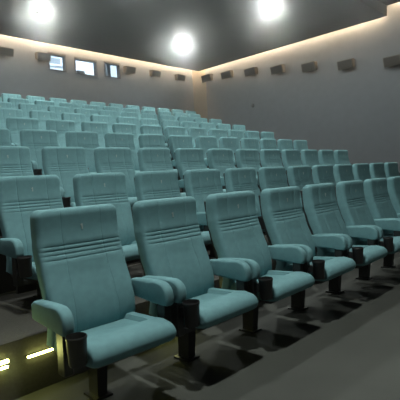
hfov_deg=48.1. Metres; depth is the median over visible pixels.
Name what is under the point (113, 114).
seat
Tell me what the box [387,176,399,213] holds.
seat
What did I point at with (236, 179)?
seat
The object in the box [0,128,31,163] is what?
seat
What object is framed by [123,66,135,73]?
wall speaker
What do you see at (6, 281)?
floor
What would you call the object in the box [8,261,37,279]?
seat cushion
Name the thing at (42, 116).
seat
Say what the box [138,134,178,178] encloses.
seat
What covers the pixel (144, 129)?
seat
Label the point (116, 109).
seat
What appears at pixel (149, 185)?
seat
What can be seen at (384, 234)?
seat cushion
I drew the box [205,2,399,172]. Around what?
wall
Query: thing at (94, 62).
window
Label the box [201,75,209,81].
grille
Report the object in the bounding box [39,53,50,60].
grille
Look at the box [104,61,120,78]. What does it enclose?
window
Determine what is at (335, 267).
seat cushion
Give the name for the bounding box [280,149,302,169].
seat
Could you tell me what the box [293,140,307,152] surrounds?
seat
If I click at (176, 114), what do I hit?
seat
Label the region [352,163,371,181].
seat
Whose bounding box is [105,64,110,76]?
post
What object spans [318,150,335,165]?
seat
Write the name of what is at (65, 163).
seat
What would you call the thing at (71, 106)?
seat
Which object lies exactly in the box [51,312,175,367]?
seat cushion
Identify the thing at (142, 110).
seat
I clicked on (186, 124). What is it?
seat
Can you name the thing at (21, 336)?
floor
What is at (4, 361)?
step light
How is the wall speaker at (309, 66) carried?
attached to the wall at (356, 110)
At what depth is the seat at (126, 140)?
7.19 m
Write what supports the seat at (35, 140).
on the floor
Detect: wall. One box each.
[0,34,193,117]
[51,56,116,76]
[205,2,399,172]
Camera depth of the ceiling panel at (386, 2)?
12.63 m
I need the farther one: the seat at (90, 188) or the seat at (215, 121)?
the seat at (215, 121)
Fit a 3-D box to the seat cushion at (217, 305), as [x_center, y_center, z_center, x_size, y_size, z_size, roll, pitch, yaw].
[0.031,0.675,2.884,0.502,0.129,0.504,-1,4,44]
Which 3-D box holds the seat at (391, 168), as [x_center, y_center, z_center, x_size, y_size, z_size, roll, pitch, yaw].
[4.006,-0.268,8.816,0.658,0.975,0.688,-1,4,44]
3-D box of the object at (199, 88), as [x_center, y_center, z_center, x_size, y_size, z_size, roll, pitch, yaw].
[-0.002,-4.324,18.386,0.410,3.694,0.350,-1,4,44]
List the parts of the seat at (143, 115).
backrest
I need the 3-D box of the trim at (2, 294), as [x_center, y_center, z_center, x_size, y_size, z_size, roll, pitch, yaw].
[1.245,0.476,6.692,0.022,0.014,16.050,-1,4,44]
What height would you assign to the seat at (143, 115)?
0.975 m
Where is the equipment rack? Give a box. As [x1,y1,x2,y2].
[50,57,62,69]
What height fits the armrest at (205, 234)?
0.129 m
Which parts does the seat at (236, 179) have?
backrest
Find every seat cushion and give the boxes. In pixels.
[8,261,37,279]
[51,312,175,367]
[122,241,139,260]
[128,197,136,207]
[151,288,257,328]
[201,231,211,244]
[230,270,314,301]
[284,256,355,280]
[325,245,387,265]
[357,236,399,253]
[383,233,393,236]
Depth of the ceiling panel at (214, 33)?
12.64 m
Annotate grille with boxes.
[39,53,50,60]
[127,67,135,72]
[153,71,160,76]
[178,75,184,80]
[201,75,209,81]
[221,71,230,78]
[244,68,254,75]
[270,65,281,73]
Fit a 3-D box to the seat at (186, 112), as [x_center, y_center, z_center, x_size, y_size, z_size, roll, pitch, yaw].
[-0.163,-2.875,16.783,0.658,0.975,0.688,-1,4,44]
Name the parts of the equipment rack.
dark panel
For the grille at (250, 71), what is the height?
0.223 m
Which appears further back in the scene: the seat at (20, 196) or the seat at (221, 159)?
the seat at (221, 159)
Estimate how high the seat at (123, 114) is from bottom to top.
0.975 m
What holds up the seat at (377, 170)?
on the floor at (21, 336)
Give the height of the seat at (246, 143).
0.975 m
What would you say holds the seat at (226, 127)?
on the floor
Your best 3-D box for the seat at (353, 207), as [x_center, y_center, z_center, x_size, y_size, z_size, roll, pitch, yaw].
[1.869,0.327,4.844,0.658,1.085,0.688,-1,4,43]
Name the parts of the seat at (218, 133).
backrest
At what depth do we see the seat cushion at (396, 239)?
4.66 m
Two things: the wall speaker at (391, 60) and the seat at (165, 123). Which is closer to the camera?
the seat at (165, 123)
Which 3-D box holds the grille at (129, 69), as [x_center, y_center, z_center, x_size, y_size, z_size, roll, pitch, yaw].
[-2.425,-4.582,15.799,0.065,0.180,0.365,-1,4,44]
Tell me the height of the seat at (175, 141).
0.975 m
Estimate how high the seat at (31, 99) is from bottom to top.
0.975 m
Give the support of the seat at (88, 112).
on the floor
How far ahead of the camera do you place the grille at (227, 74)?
17.21 m
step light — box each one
[0,358,8,364]
[26,348,52,358]
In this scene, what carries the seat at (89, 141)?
on the floor
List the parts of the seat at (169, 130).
backrest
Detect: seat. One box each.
[0,102,11,108]
[0,108,22,127]
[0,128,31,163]
[0,146,33,235]
[0,175,63,299]
[1,93,20,101]
[6,117,38,145]
[7,98,28,108]
[18,103,41,117]
[20,129,58,174]
[26,96,44,103]
[29,110,55,129]
[30,204,175,399]
[34,100,54,110]
[42,147,88,207]
[46,119,75,146]
[47,106,69,119]
[49,98,66,105]
[59,102,77,112]
[61,112,85,130]
[65,131,99,172]
[70,100,86,107]
[73,172,139,263]
[74,108,93,120]
[81,121,107,146]
[82,104,99,114]
[90,102,105,109]
[90,115,112,132]
[94,147,136,208]
[98,110,116,123]
[103,106,119,116]
[104,132,139,173]
[109,103,122,115]
[112,123,139,155]
[116,116,139,139]
[120,112,140,133]
[122,108,139,122]
[126,105,140,118]
[131,196,257,362]
[134,170,211,246]
[137,148,185,196]
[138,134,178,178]
[140,118,167,146]
[140,125,171,159]
[141,109,160,125]
[141,113,162,133]
[142,107,159,124]
[157,108,169,112]
[157,111,170,123]
[160,115,174,126]
[161,120,178,142]
[165,126,195,168]
[168,135,208,179]
[171,109,182,115]
[173,112,185,120]
[175,148,226,192]
[177,116,191,126]
[181,121,197,135]
[183,169,223,256]
[185,111,195,116]
[188,114,200,121]
[188,127,219,148]
[194,118,206,127]
[195,136,235,167]
[199,122,214,135]
[204,191,314,333]
[206,149,259,190]
[208,129,240,148]
[209,119,221,128]
[216,124,230,136]
[219,137,239,167]
[223,167,265,233]
[227,130,243,146]
[232,125,245,137]
[234,149,260,193]
[240,138,260,165]
[244,131,259,148]
[257,166,305,218]
[258,186,355,311]
[259,139,281,161]
[259,149,287,182]
[260,132,276,145]
[277,139,292,157]
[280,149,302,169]
[286,165,313,212]
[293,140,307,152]
[300,150,319,168]
[300,183,387,293]
[311,165,335,186]
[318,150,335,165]
[333,164,354,183]
[334,150,349,163]
[335,180,399,279]
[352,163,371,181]
[363,178,399,268]
[369,163,386,178]
[384,162,399,177]
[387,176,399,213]
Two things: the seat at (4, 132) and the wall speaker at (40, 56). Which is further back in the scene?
the wall speaker at (40, 56)
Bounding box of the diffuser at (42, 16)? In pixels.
[38,14,45,18]
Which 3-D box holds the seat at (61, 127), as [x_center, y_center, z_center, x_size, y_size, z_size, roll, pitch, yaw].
[-2.234,-0.908,7.653,0.658,0.975,0.688,-1,4,44]
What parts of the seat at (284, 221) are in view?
backrest, armrest, arm post, armrest, arm post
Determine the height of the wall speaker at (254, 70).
0.285 m
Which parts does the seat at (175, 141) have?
backrest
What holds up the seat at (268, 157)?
on the floor at (6, 281)
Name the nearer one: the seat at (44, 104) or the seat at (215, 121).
the seat at (44, 104)
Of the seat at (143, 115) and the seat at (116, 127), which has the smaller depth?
the seat at (116, 127)
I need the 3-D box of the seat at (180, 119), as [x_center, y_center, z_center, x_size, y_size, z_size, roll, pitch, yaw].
[-0.259,-1.992,13.184,0.658,0.975,0.688,-1,4,44]
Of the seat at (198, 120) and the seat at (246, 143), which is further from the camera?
the seat at (198, 120)
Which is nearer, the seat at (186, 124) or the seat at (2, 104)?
the seat at (2, 104)
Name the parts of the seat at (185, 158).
backrest, armrest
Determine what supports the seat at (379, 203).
on the floor at (345, 345)
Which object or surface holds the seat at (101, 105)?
on the floor
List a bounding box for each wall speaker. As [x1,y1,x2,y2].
[0,46,13,56]
[35,52,50,61]
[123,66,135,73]
[149,70,160,77]
[175,74,185,80]
[201,74,212,82]
[220,70,233,79]
[244,67,257,76]
[270,64,284,74]
[301,61,316,71]
[337,58,354,70]
[383,54,399,67]
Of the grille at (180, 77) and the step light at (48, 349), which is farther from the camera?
the grille at (180, 77)
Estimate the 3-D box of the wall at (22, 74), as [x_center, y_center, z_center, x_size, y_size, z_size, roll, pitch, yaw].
[-5.591,-2.238,13.058,0.200,6.700,16.050,-1,4,44]
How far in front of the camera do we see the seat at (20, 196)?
3.45 m
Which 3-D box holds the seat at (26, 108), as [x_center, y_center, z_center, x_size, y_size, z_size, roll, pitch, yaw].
[-3.568,-1.638,9.781,0.658,0.975,0.688,-1,4,44]
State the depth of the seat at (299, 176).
6.41 m
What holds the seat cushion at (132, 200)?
on the seat at (107, 159)
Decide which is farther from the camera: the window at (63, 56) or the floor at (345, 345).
the window at (63, 56)
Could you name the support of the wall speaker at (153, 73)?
attached to the wall at (22, 74)
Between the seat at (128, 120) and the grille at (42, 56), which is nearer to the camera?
the seat at (128, 120)
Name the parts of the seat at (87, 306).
armrest, arm post, backrest, armrest, arm post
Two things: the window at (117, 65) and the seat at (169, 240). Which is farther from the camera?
the window at (117, 65)
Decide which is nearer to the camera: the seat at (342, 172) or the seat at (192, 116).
the seat at (342, 172)
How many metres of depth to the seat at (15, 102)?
10.88 m
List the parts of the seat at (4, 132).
backrest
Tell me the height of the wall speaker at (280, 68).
0.285 m
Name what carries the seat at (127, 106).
on the floor
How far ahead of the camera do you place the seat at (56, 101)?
12.96 m
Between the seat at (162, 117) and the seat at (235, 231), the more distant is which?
the seat at (162, 117)
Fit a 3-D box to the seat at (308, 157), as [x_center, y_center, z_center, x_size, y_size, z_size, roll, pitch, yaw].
[2.403,-0.532,8.918,0.658,0.975,0.688,-1,4,44]
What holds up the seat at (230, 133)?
on the floor
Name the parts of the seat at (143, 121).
backrest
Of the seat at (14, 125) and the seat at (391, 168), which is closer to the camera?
the seat at (14, 125)
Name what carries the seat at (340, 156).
on the floor at (6, 281)
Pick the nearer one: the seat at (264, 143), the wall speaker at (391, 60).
the seat at (264, 143)
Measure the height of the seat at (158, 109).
0.975 m
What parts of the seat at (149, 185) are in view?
backrest, armrest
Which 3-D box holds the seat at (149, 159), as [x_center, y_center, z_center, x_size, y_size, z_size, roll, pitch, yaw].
[-0.434,-0.229,6.002,0.658,0.975,0.688,-1,4,44]
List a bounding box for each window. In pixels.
[48,52,66,71]
[74,56,97,76]
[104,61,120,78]
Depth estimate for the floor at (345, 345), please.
2.95 m
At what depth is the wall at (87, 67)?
17.37 m
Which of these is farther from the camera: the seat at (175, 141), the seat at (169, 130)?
the seat at (169, 130)
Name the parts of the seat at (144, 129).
backrest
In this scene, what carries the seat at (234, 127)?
on the floor
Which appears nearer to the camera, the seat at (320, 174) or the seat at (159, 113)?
the seat at (320, 174)
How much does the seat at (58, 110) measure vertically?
0.975 m
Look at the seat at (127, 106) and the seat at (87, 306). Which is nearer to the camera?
the seat at (87, 306)
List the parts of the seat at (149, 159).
backrest, armrest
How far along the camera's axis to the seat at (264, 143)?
10.02 m
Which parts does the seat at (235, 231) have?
backrest, armrest, arm post, armrest, arm post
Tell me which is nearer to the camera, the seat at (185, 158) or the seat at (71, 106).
the seat at (185, 158)
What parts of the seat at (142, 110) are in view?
backrest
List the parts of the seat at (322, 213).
backrest, armrest, arm post, armrest, arm post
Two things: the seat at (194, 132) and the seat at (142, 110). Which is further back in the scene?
the seat at (142, 110)
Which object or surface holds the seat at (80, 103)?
on the floor
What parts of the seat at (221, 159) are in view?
backrest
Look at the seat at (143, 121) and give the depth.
10.70 m
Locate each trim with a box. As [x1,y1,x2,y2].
[0,235,266,295]
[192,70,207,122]
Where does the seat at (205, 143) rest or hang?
on the floor
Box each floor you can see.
[0,234,265,293]
[0,236,272,399]
[15,251,399,399]
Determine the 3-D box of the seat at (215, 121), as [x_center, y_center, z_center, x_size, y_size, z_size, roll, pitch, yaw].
[0.687,-2.094,14.156,0.658,0.975,0.688,-1,4,44]
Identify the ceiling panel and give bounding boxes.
[0,0,386,70]
[378,0,399,5]
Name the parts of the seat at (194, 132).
backrest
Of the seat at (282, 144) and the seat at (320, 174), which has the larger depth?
the seat at (282, 144)
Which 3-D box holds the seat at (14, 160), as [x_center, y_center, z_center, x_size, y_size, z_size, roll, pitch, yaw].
[-1.853,-0.077,4.544,0.658,0.975,0.688,-1,4,44]
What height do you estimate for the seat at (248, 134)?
0.975 m
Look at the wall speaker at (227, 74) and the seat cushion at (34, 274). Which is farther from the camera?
the wall speaker at (227, 74)
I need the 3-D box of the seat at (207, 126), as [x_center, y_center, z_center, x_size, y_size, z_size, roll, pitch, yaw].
[0.393,-1.626,12.104,0.658,0.975,0.688,-1,4,44]
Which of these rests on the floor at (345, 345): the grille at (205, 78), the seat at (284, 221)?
the seat at (284, 221)
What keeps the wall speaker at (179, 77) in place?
attached to the wall at (22, 74)
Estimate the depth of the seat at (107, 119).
9.81 m
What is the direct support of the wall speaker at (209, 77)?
attached to the wall at (356, 110)
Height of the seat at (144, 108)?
0.975 m
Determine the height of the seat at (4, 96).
0.975 m
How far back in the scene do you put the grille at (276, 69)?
15.62 m
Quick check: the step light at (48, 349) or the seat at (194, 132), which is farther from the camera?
the seat at (194, 132)
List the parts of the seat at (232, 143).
backrest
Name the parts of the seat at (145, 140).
backrest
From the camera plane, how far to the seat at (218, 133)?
10.61 m
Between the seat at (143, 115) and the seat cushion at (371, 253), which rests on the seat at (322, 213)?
the seat cushion at (371, 253)
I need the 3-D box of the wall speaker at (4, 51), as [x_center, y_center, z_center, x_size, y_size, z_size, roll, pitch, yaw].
[-5.555,-4.203,12.756,0.309,0.242,0.425,-1,4,44]
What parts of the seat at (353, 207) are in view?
backrest, armrest, armrest, arm post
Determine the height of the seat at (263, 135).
0.975 m
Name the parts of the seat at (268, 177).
backrest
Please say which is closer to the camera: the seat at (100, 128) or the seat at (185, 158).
the seat at (185, 158)
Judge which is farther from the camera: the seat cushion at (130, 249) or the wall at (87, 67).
the wall at (87, 67)
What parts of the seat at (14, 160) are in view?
backrest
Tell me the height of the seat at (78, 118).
0.975 m
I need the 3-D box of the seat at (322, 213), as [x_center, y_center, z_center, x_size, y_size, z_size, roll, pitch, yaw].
[1.398,0.377,4.360,0.658,1.085,0.688,-1,4,43]
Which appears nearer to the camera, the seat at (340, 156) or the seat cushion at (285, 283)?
the seat cushion at (285, 283)
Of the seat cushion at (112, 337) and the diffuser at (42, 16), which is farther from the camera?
the diffuser at (42, 16)
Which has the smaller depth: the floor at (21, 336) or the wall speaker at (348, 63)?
the floor at (21, 336)
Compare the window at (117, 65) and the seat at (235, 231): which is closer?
the seat at (235, 231)
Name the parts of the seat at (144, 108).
backrest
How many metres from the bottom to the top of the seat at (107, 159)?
0.975 m
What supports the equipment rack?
on the floor
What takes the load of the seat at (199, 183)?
on the floor at (21, 336)
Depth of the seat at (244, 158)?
7.50 m
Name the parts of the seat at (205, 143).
backrest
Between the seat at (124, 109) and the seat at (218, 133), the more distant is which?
the seat at (124, 109)
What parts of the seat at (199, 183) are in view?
backrest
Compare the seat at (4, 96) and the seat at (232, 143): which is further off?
the seat at (4, 96)
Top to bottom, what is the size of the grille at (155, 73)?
0.180 m
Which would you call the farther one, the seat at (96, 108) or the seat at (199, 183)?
the seat at (96, 108)
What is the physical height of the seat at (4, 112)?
0.975 m
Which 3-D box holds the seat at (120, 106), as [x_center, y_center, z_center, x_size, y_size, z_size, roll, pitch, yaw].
[-2.527,-2.622,14.352,0.658,0.975,0.688,-1,4,44]
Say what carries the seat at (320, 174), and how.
on the floor at (21, 336)
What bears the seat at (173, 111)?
on the floor
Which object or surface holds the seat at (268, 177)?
on the floor at (21, 336)
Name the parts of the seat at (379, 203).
backrest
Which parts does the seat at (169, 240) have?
armrest, backrest, arm post, armrest, arm post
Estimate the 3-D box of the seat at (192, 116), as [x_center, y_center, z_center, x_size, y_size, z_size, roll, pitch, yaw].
[0.002,-2.457,15.202,0.658,0.975,0.688,-1,4,44]

